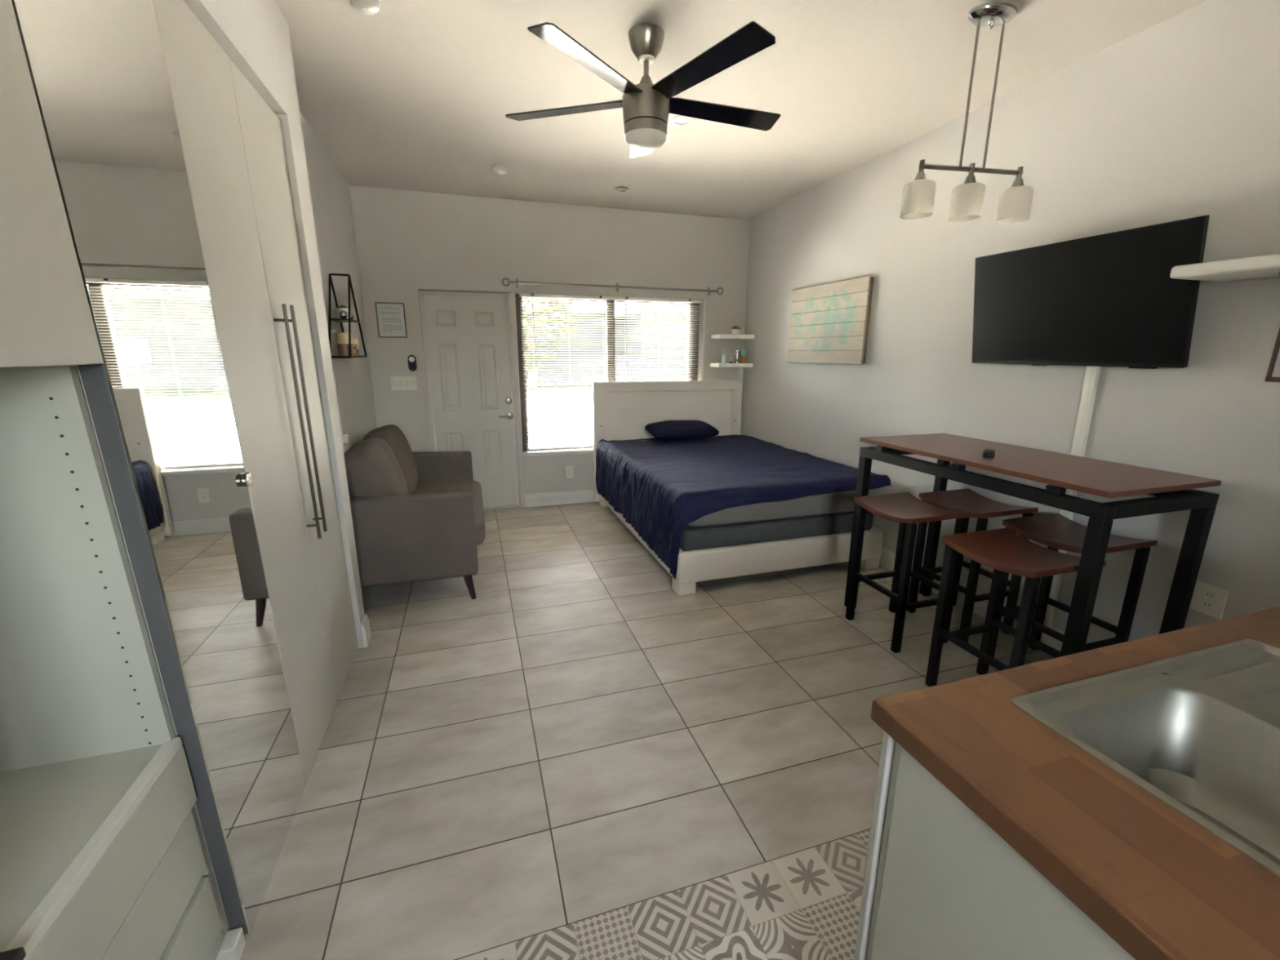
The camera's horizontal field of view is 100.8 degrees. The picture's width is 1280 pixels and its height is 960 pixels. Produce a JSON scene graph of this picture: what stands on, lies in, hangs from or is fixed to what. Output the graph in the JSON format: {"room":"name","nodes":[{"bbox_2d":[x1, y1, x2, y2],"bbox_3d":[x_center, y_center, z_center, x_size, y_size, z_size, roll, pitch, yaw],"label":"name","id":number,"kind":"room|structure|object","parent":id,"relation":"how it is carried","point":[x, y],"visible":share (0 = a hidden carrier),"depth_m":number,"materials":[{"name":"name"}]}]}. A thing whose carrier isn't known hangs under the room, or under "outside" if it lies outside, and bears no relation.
{"room":"studio apartment","nodes":[
{"label":"studio apartment","id":0,"kind":"room"},
{"bbox_2d":[182,0,287,115],"bbox_3d":[-1.394,-1.384,0.942,0.674,0.411,2.208,-4,14,-17],"label":"wall","id":1,"kind":"structure","parent":0,"point":[245,29],"depth_m":1.79,"materials":[{"name":"paint"}]},
{"bbox_2d":[271,0,364,648],"bbox_3d":[-1.802,-0.474,2.336,0.754,2.836,0.211,-4,14,-17],"label":"wall pier","id":2,"kind":"object","parent":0,"point":[291,127],"visible":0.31,"depth_m":2.35,"materials":[{"name":"paint"}]},
{"bbox_2d":[360,613,371,647],"bbox_3d":[-1.891,0.555,3.835,0.212,0.132,2.367,-4,14,-17],"label":"baseboard","id":3,"kind":"structure","parent":2,"relation":"attached to","point":[366,629],"depth_m":2.79,"materials":[{"name":"white wood"}]},
{"bbox_2d":[299,111,377,453],"bbox_3d":[-2.062,-0.762,3.525,0.120,2.836,2.278,-4,14,-17],"label":"wall","id":4,"kind":"structure","parent":0,"point":[330,191],"depth_m":3.70,"materials":[{"name":"paint"}]},
{"bbox_2d":[340,424,349,443],"bbox_3d":[-1.915,-0.293,3.429,0.040,0.120,0.078,-4,14,-17],"label":"wall outlet","id":5,"kind":"object","parent":4,"relation":"attached to","point":[344,437],"visible":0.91,"depth_m":3.42,"materials":[{"name":"white plastic"}]},
{"bbox_2d":[342,434,349,443],"bbox_3d":[-1.912,-0.267,3.439,0.032,0.055,0.045,-4,14,-17],"label":"night light","id":6,"kind":"object","parent":5,"relation":"attached to","point":[344,437],"depth_m":3.42,"materials":[{"name":"white plastic"}]},
{"bbox_2d":[328,273,367,358],"bbox_3d":[-1.942,-1.075,3.482,0.124,0.528,0.578,-4,14,-17],"label":"wall rack","id":7,"kind":"object","parent":4,"relation":"attached to","point":[348,320],"visible":0.87,"depth_m":3.40,"materials":[{"name":"black metal"}]},
{"bbox_2d":[330,318,354,322],"bbox_3d":[-1.941,-1.049,3.486,0.111,0.009,0.305,-4,14,-17],"label":"shelf","id":8,"kind":"object","parent":7,"relation":"attached to","point":[339,320],"depth_m":3.39,"materials":[{"name":"grey metal"}]},
{"bbox_2d":[334,304,351,318],"bbox_3d":[-1.933,-1.093,3.450,0.092,0.093,0.092,-4,14,-17],"label":"potted plant","id":9,"kind":"object","parent":7,"relation":"on","point":[341,308],"visible":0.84,"depth_m":3.42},
{"bbox_2d":[338,310,347,318],"bbox_3d":[-1.895,-1.056,3.385,0.051,0.051,0.051,-4,14,-17],"label":"ball","id":10,"kind":"object","parent":7,"relation":"on","point":[343,314],"visible":0.98,"depth_m":3.37,"materials":[{"name":"silver metal"}]},
{"bbox_2d":[335,332,354,355],"bbox_3d":[-1.915,-0.880,3.438,0.090,0.145,0.090,-4,14,-17],"label":"candle jar","id":11,"kind":"object","parent":7,"relation":"on","point":[342,338],"visible":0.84,"depth_m":3.40,"materials":[{"name":"brown glass"}]},
{"bbox_2d":[352,344,358,355],"bbox_3d":[-1.920,-0.874,3.561,0.042,0.075,0.042,-4,14,-17],"label":"candle holder","id":12,"kind":"object","parent":7,"relation":"on","point":[355,346],"visible":0.7,"depth_m":3.56,"materials":[{"name":"gold metal"}]},
{"bbox_2d":[351,337,359,355],"bbox_3d":[-1.981,-0.915,3.645,0.080,0.115,0.080,-4,14,-17],"label":"candle jar","id":13,"kind":"object","parent":7,"relation":"on","point":[355,341],"visible":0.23,"depth_m":3.63,"materials":[{"name":"brown glass"}]},
{"bbox_2d":[349,185,750,495],"bbox_3d":[-0.882,-1.147,5.142,4.408,2.836,0.180,-4,14,-17],"label":"wall","id":14,"kind":"structure","parent":0,"point":[408,242],"depth_m":4.80,"materials":[{"name":"paint"}]},
{"bbox_2d":[374,302,407,337],"bbox_3d":[-2.145,-1.378,4.570,0.226,0.289,0.014,-4,14,-17],"label":"framed notice","id":15,"kind":"object","parent":14,"relation":"attached to","point":[390,317],"visible":1,"depth_m":4.57,"materials":[{"name":"white paper"}]},
{"bbox_2d":[390,376,417,390],"bbox_3d":[-2.099,-0.860,4.712,0.207,0.117,0.011,-4,14,-17],"label":"light switch","id":16,"kind":"object","parent":14,"relation":"attached to","point":[397,383],"visible":1,"depth_m":4.71,"materials":[{"name":"white plastic"}]},
{"bbox_2d":[407,355,417,371],"bbox_3d":[-2.016,-1.034,4.688,0.068,0.140,0.028,-4,14,-17],"label":"receiver","id":17,"kind":"object","parent":14,"relation":"attached to","point":[412,366],"visible":1,"depth_m":4.68,"materials":[{"name":"black plastic"}]},
{"bbox_2d":[418,290,524,510],"bbox_3d":[-1.559,-0.705,5.017,0.814,2.030,0.182,-4,14,-17],"label":"door","id":18,"kind":"structure","parent":14,"relation":"in","point":[470,347],"depth_m":4.94,"materials":[{"name":"paint"}]},
{"bbox_2d":[524,488,599,507],"bbox_3d":[-0.625,0.173,5.440,3.620,0.132,0.016,-4,14,-17],"label":"baseboard","id":19,"kind":"structure","parent":14,"relation":"attached to","point":[538,500],"depth_m":5.37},
{"bbox_2d":[565,466,573,478],"bbox_3d":[-0.712,-0.078,5.354,0.078,0.125,0.009,-4,14,-17],"label":"wall outlet","id":20,"kind":"object","parent":14,"relation":"attached to","point":[569,469],"visible":1,"depth_m":5.35,"materials":[{"name":"white plastic"}]},
{"bbox_2d":[515,293,706,457],"bbox_3d":[-0.259,-1.048,5.347,1.917,1.518,0.200,-4,14,-17],"label":"window","id":21,"kind":"structure","parent":14,"relation":"in","point":[523,410],"depth_m":5.28,"materials":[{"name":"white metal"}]},
{"bbox_2d":[519,293,613,451],"bbox_3d":[-0.681,-1.026,5.165,0.898,1.476,0.051,-4,14,-17],"label":"window blind","id":22,"kind":"object","parent":21,"relation":"attached to","point":[521,295],"visible":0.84,"depth_m":5.13,"materials":[{"name":"white plastic"}]},
{"bbox_2d":[613,296,702,380],"bbox_3d":[0.192,-1.088,5.434,0.924,1.476,0.051,-4,14,-17],"label":"window blind","id":23,"kind":"object","parent":21,"relation":"attached to","point":[630,299],"visible":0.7,"depth_m":5.35,"materials":[{"name":"white plastic"}]},
{"bbox_2d":[501,277,723,295],"bbox_3d":[-0.202,-1.841,5.060,2.179,0.080,0.071,-4,14,-17],"label":"curtain rod","id":24,"kind":"object","parent":14,"relation":"attached to","point":[708,291],"visible":1,"depth_m":5.00,"materials":[{"name":"silver metal"}]},
{"bbox_2d":[710,363,752,367],"bbox_3d":[0.951,-1.196,5.516,0.386,0.038,0.210,-4,14,-17],"label":"corner shelf","id":25,"kind":"object","parent":14,"relation":"attached to","point":[713,365],"visible":0.92,"depth_m":5.42,"materials":[{"name":"white paint"}]},
{"bbox_2d":[721,354,729,363],"bbox_3d":[0.879,-1.242,5.435,0.074,0.090,0.074,-4,14,-17],"label":"jar candle","id":26,"kind":"object","parent":25,"relation":"on","point":[725,359],"visible":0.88,"depth_m":5.41,"materials":[{"name":"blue glass"}]},
{"bbox_2d":[733,346,740,363],"bbox_3d":[1.001,-1.290,5.469,0.064,0.168,0.048,5,14,18],"label":"ornament","id":27,"kind":"object","parent":25,"relation":"on","point":[736,348],"visible":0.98,"depth_m":5.46,"materials":[{"name":"silver metal"}]},
{"bbox_2d":[739,348,747,363],"bbox_3d":[1.074,-1.283,5.472,0.074,0.153,0.074,-4,14,-17],"label":"pillar candle","id":28,"kind":"object","parent":25,"relation":"on","point":[744,352],"visible":0.95,"depth_m":5.44,"materials":[{"name":"orange wax"}]},
{"bbox_2d":[711,333,754,338],"bbox_3d":[0.952,-1.474,5.449,0.386,0.038,0.210,-4,14,-17],"label":"corner shelf","id":29,"kind":"object","parent":14,"relation":"attached to","point":[720,335],"visible":1,"depth_m":5.36,"materials":[{"name":"white paint"}]},
{"bbox_2d":[731,325,740,334],"bbox_3d":[0.982,-1.534,5.415,0.111,0.094,0.119,-4,14,-17],"label":"potted succulent","id":30,"kind":"object","parent":29,"relation":"on","point":[735,330],"visible":0.95,"depth_m":5.39,"materials":[{"name":"white ceramic"}]},
{"bbox_2d":[731,328,740,334],"bbox_3d":[0.980,-1.514,5.418,0.090,0.055,0.090,-4,14,-17],"label":"pot","id":31,"kind":"object","parent":30,"relation":"attached to","point":[734,331],"depth_m":5.38,"materials":[{"name":"white ceramic"}]},
{"bbox_2d":[737,367,743,435],"bbox_3d":[1.076,-0.611,5.797,0.049,1.222,0.025,-4,14,-17],"label":"board","id":32,"kind":"object","parent":14,"relation":"attached to","point":[740,371],"visible":0.17,"depth_m":5.69,"materials":[{"name":"white paint"}]},
{"bbox_2d":[240,502,1054,959],"bbox_3d":[0.157,1.068,2.278,4.408,0.120,7.108,-4,14,-17],"label":"floor","id":33,"kind":"structure","parent":0,"point":[580,756],"depth_m":2.00,"materials":[{"name":"tile"}]},
{"bbox_2d":[0,0,245,959],"bbox_3d":[-1.191,0.159,0.647,0.620,2.400,0.812,-4,14,-17],"label":"storage cabinet","id":34,"kind":"object","parent":33,"relation":"on","point":[104,855],"visible":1,"depth_m":1.01,"materials":[{"name":"white laminate"}]},
{"bbox_2d":[11,0,358,934],"bbox_3d":[-1.501,-0.091,1.669,0.664,2.405,1.581,-4,14,-17],"label":"wardrobe","id":35,"kind":"object","parent":33,"relation":"on","point":[204,403],"visible":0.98,"depth_m":1.35,"materials":[{"name":"white laminate"}]},
{"bbox_2d":[343,424,485,599],"bbox_3d":[-1.571,0.131,3.821,0.835,0.970,1.590,-4,14,-17],"label":"loveseat","id":36,"kind":"object","parent":33,"relation":"on","point":[416,516],"visible":0.95,"depth_m":3.14,"materials":[{"name":"fabric"}]},
{"bbox_2d":[343,437,408,496],"bbox_3d":[-1.680,0.018,3.389,0.324,0.548,0.679,-4,14,-17],"label":"cushion","id":37,"kind":"object","parent":36,"relation":"on","point":[372,468],"depth_m":3.10,"materials":[{"name":"fabric"}]},
{"bbox_2d":[362,424,417,494],"bbox_3d":[-1.885,-0.134,4.025,0.334,0.540,0.679,-4,14,-17],"label":"cushion","id":38,"kind":"object","parent":36,"relation":"on","point":[392,434],"depth_m":3.88,"materials":[{"name":"fabric"}]},
{"bbox_2d":[412,480,485,545],"bbox_3d":[-1.484,0.223,3.872,0.650,0.176,1.316,-4,14,-17],"label":"seat cushion","id":39,"kind":"object","parent":36,"relation":"on","point":[423,486],"depth_m":4.10,"materials":[{"name":"fabric"}]},
{"bbox_2d":[591,379,883,595],"bbox_3d":[0.634,-0.163,4.515,1.602,1.228,2.287,-4,14,-17],"label":"frame","id":40,"kind":"object","parent":33,"relation":"on","point":[622,410],"visible":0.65,"depth_m":5.21,"materials":[{"name":"white wood"}]},
{"bbox_2d":[680,510,873,551],"bbox_3d":[0.670,0.144,4.599,1.475,0.208,2.125,-4,14,-17],"label":"box spring","id":41,"kind":"object","parent":40,"relation":"in","point":[692,538],"visible":0.25,"depth_m":3.57,"materials":[{"name":"grey fabric"}]},
{"bbox_2d":[614,436,856,526],"bbox_3d":[0.671,-0.088,4.541,1.474,0.264,2.120,-4,14,-17],"label":"mattress","id":42,"kind":"object","parent":41,"relation":"on","point":[841,501],"visible":0.13,"depth_m":3.57,"materials":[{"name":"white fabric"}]},
{"bbox_2d":[595,434,890,579],"bbox_3d":[0.648,0.062,4.516,1.622,0.585,2.211,-4,14,-17],"label":"comforter","id":43,"kind":"object","parent":42,"relation":"on","point":[660,487],"visible":0.97,"depth_m":3.85,"materials":[{"name":"blue fabric"}]},
{"bbox_2d":[644,420,719,439],"bbox_3d":[0.415,-0.497,5.254,0.690,0.170,0.400,-3,14,-13],"label":"pillow","id":44,"kind":"object","parent":43,"relation":"on","point":[667,429],"visible":1,"depth_m":5.11,"materials":[{"name":"blue fabric"}]},
{"bbox_2d":[845,492,971,653],"bbox_3d":[1.430,0.485,2.893,0.372,0.734,0.416,-4,14,-17],"label":"bar stool","id":45,"kind":"object","parent":33,"relation":"on","point":[905,508],"visible":0.87,"depth_m":2.82,"materials":[{"name":"brown wood"}]},
{"bbox_2d":[906,488,1038,643],"bbox_3d":[1.836,0.466,2.982,0.372,0.734,0.416,-4,14,-17],"label":"bar stool","id":46,"kind":"object","parent":33,"relation":"on","point":[981,508],"visible":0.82,"depth_m":2.90,"materials":[{"name":"black metal"}]},
{"bbox_2d":[853,730,1135,959],"bbox_3d":[1.541,0.857,1.061,2.140,0.870,0.624,-4,14,-17],"label":"base cabinet","id":47,"kind":"object","parent":33,"relation":"on","point":[940,883],"visible":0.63,"depth_m":0.82,"materials":[{"name":"white laminate"}]},
{"bbox_2d":[871,606,1279,959],"bbox_3d":[1.536,0.410,0.977,2.153,0.040,0.629,-4,14,-17],"label":"countertop","id":48,"kind":"structure","parent":47,"relation":"on","point":[1162,886],"depth_m":0.72,"materials":[{"name":"brown wood"}]},
{"bbox_2d":[1010,639,1279,877],"bbox_3d":[1.054,0.507,0.868,0.705,0.192,0.435,-4,14,-17],"label":"sink","id":49,"kind":"object","parent":48,"relation":"in","point":[1202,739],"visible":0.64,"depth_m":0.96,"materials":[{"name":"silver metal"}]},
{"bbox_2d":[924,528,1106,686],"bbox_3d":[1.566,0.635,2.274,0.372,0.734,0.416,-4,14,-17],"label":"bar stool","id":50,"kind":"object","parent":33,"relation":"on","point":[1002,550],"visible":0.59,"depth_m":2.27,"materials":[{"name":"black metal"}]},
{"bbox_2d":[844,433,1221,657],"bbox_3d":[1.750,0.385,2.668,0.643,1.038,1.300,-4,14,-17],"label":"bar table","id":51,"kind":"object","parent":33,"relation":"on","point":[1172,491],"visible":0.92,"depth_m":2.13,"materials":[{"name":"brown wood"}]},
{"bbox_2d":[982,448,995,457],"bbox_3d":[1.668,-0.129,2.532,0.048,0.024,0.116,9,16,32],"label":"remote control","id":52,"kind":"object","parent":51,"relation":"on","point":[987,452],"visible":1,"depth_m":2.49,"materials":[{"name":"black plastic"}]},
{"bbox_2d":[991,513,1157,657],"bbox_3d":[1.985,0.582,2.501,0.372,0.734,0.416,-4,14,-17],"label":"bar stool","id":53,"kind":"object","parent":33,"relation":"on","point":[1056,531],"visible":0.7,"depth_m":2.42,"materials":[{"name":"black metal"}]},
{"bbox_2d":[275,0,1206,220],"bbox_3d":[0.168,-1.829,1.580,4.408,0.232,7.108,-4,14,-17],"label":"ceiling","id":54,"kind":"structure","parent":0,"point":[407,95],"depth_m":2.67,"materials":[{"name":"paint"}]},
{"bbox_2d":[350,0,381,14],"bbox_3d":[-1.059,-1.836,2.038,0.116,0.044,0.116,-4,14,-17],"label":"smoke detector","id":55,"kind":"object","parent":54,"relation":"attached to","point":[365,6],"visible":1,"depth_m":2.03,"materials":[{"name":"white plastic"}]},
{"bbox_2d":[491,164,507,175],"bbox_3d":[-1.036,-2.288,3.922,0.116,0.044,0.116,-4,14,-17],"label":"smoke detector","id":56,"kind":"object","parent":54,"relation":"attached to","point":[499,170],"visible":1,"depth_m":3.89,"materials":[{"name":"white plastic"}]},
{"bbox_2d":[614,186,628,191],"bbox_3d":[-0.152,-2.409,4.396,0.120,0.008,0.120,-4,14,-17],"label":"recessed light","id":57,"kind":"object","parent":54,"relation":"in","point":[620,188],"visible":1,"depth_m":4.39,"materials":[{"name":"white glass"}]},
{"bbox_2d":[505,21,780,157],"bbox_3d":[0.064,-1.700,2.342,1.245,0.442,1.288,-4,14,-17],"label":"ceiling fan","id":58,"kind":"object","parent":54,"relation":"hanging from","point":[646,105],"visible":1,"depth_m":2.24,"materials":[{"name":"silver metal"}]},
{"bbox_2d":[671,115,692,125],"bbox_3d":[0.245,-2.107,3.109,0.120,0.008,0.120,-4,14,-17],"label":"recessed light","id":59,"kind":"object","parent":54,"relation":"in","point":[680,120],"visible":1,"depth_m":3.10,"materials":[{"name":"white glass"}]},
{"bbox_2d":[899,2,1033,223],"bbox_3d":[1.406,-1.499,2.202,0.598,0.756,0.122,-2,14,-10],"label":"pendant light","id":60,"kind":"object","parent":54,"relation":"hanging from","point":[1015,202],"visible":1,"depth_m":2.22,"materials":[{"name":"silver metal"}]},
{"bbox_2d":[740,0,1279,643],"bbox_3d":[2.197,-0.508,2.544,0.150,2.836,6.778,-4,14,-17],"label":"wall","id":61,"kind":"structure","parent":0,"point":[1178,118],"depth_m":2.48,"materials":[{"name":"paint"}]},
{"bbox_2d":[787,275,874,364],"bbox_3d":[1.504,-1.264,4.295,0.040,0.620,0.970,-4,14,-17],"label":"picture","id":62,"kind":"object","parent":61,"relation":"attached to","point":[841,309],"visible":1,"depth_m":4.19,"materials":[{"name":"brown wood"}]},
{"bbox_2d":[879,546,1086,651],"bbox_3d":[1.705,0.508,4.089,0.016,0.132,4.042,-4,14,-17],"label":"baseboard","id":63,"kind":"structure","parent":61,"relation":"attached to","point":[887,557],"depth_m":3.15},
{"bbox_2d":[1043,365,1101,626],"bbox_3d":[2.125,0.089,2.626,0.020,1.365,0.076,-4,14,-17],"label":"channel","id":64,"kind":"object","parent":61,"relation":"attached to","point":[1092,372],"visible":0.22,"depth_m":2.54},
{"bbox_2d":[971,214,1209,368],"bbox_3d":[2.026,-0.825,2.500,0.158,0.566,0.962,-4,14,-17],"label":"television","id":65,"kind":"object","parent":61,"relation":"attached to","point":[1110,299],"visible":1,"depth_m":2.37,"materials":[{"name":"black plastic"}]},
{"bbox_2d":[1189,580,1229,619],"bbox_3d":[2.306,0.486,2.147,0.009,0.125,0.100,-4,14,-17],"label":"wall outlet","id":66,"kind":"object","parent":61,"relation":"attached to","point":[1208,599],"visible":1,"depth_m":2.14,"materials":[{"name":"white plastic"}]},
{"bbox_2d":[1200,600,1213,608],"bbox_3d":[2.303,0.505,2.151,0.003,0.028,0.034,-4,14,-17],"label":"receptacle","id":67,"kind":"object","parent":66,"relation":"attached to","point":[1205,604],"depth_m":2.15,"materials":[{"name":"white plastic"}]},
{"bbox_2d":[1203,591,1216,599],"bbox_3d":[2.303,0.467,2.141,0.003,0.028,0.034,-4,14,-17],"label":"receptacle","id":68,"kind":"object","parent":66,"relation":"attached to","point":[1207,595],"depth_m":2.14,"materials":[{"name":"white plastic"}]},
{"bbox_2d":[1169,253,1279,281],"bbox_3d":[2.261,-0.655,1.533,0.303,0.060,1.031,-4,14,-17],"label":"floating shelf","id":69,"kind":"object","parent":61,"relation":"attached to","point":[1268,265],"visible":1,"depth_m":1.84,"materials":[{"name":"white wood"}]},
{"bbox_2d":[1264,327,1279,382],"bbox_3d":[2.343,-0.450,1.793,0.020,0.245,0.272,-4,14,-17],"label":"framed picture","id":70,"kind":"object","parent":61,"relation":"attached to","point":[1273,375],"visible":1,"depth_m":1.92,"materials":[{"name":"paper"}]},
{"bbox_2d":[1271,348,1279,377],"bbox_3d":[2.344,-0.451,1.796,0.006,0.215,0.247,-4,14,-17],"label":"print","id":71,"kind":"object","parent":70,"relation":"attached to","point":[1276,353],"depth_m":1.92,"materials":[{"name":"white paper"}]},
{"label":"outside","id":72,"kind":"structure","parent":0,"visible":0},
{"bbox_2d":[526,378,628,392],"bbox_3d":[-10.681,-7.915,39.791,85.000,0.120,38.500,-4,14,-17],"label":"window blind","id":73,"kind":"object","parent":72,"point":[562,385],"depth_m":24.25,"materials":[{"name":"white plastic"}]},
{"bbox_2d":[522,298,575,387],"bbox_3d":[-5.107,-7.094,22.732,4.898,6.281,4.587,-4,14,-17],"label":"tree","id":74,"kind":"object","parent":73,"relation":"on","point":[529,378],"visible":0.24,"depth_m":22.37,"materials":[{"name":"green plant"}]},
{"bbox_2d":[522,299,615,381],"bbox_3d":[-9.669,-8.618,31.587,15.200,5.100,7.000,-4,14,-17],"label":"house","id":75,"kind":"structure","parent":73,"relation":"on","point":[526,300],"depth_m":30.53,"materials":[{"name":"beige paint"}]},
{"bbox_2d":[525,355,651,385],"bbox_3d":[-4.948,-5.343,25.866,11.600,1.450,0.080,-4,14,-17],"label":"fence","id":76,"kind":"object","parent":73,"relation":"on","point":[578,357],"visible":0.13,"depth_m":26.56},
{"bbox_2d":[614,302,688,381],"bbox_3d":[5.155,-8.825,33.122,13.600,4.900,7.000,-4,14,-17],"label":"house","id":77,"kind":"structure","parent":73,"relation":"on","point":[673,350],"depth_m":29.14,"materials":[{"name":"beige paint"}]},
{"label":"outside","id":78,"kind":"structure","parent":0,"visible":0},
{"bbox_2d":[526,391,592,448],"bbox_3d":[-2.279,-1.646,13.967,85.000,0.100,17.242,-4,14,-17],"label":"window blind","id":79,"kind":"object","parent":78,"point":[537,404],"visible":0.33,"depth_m":13.38,"materials":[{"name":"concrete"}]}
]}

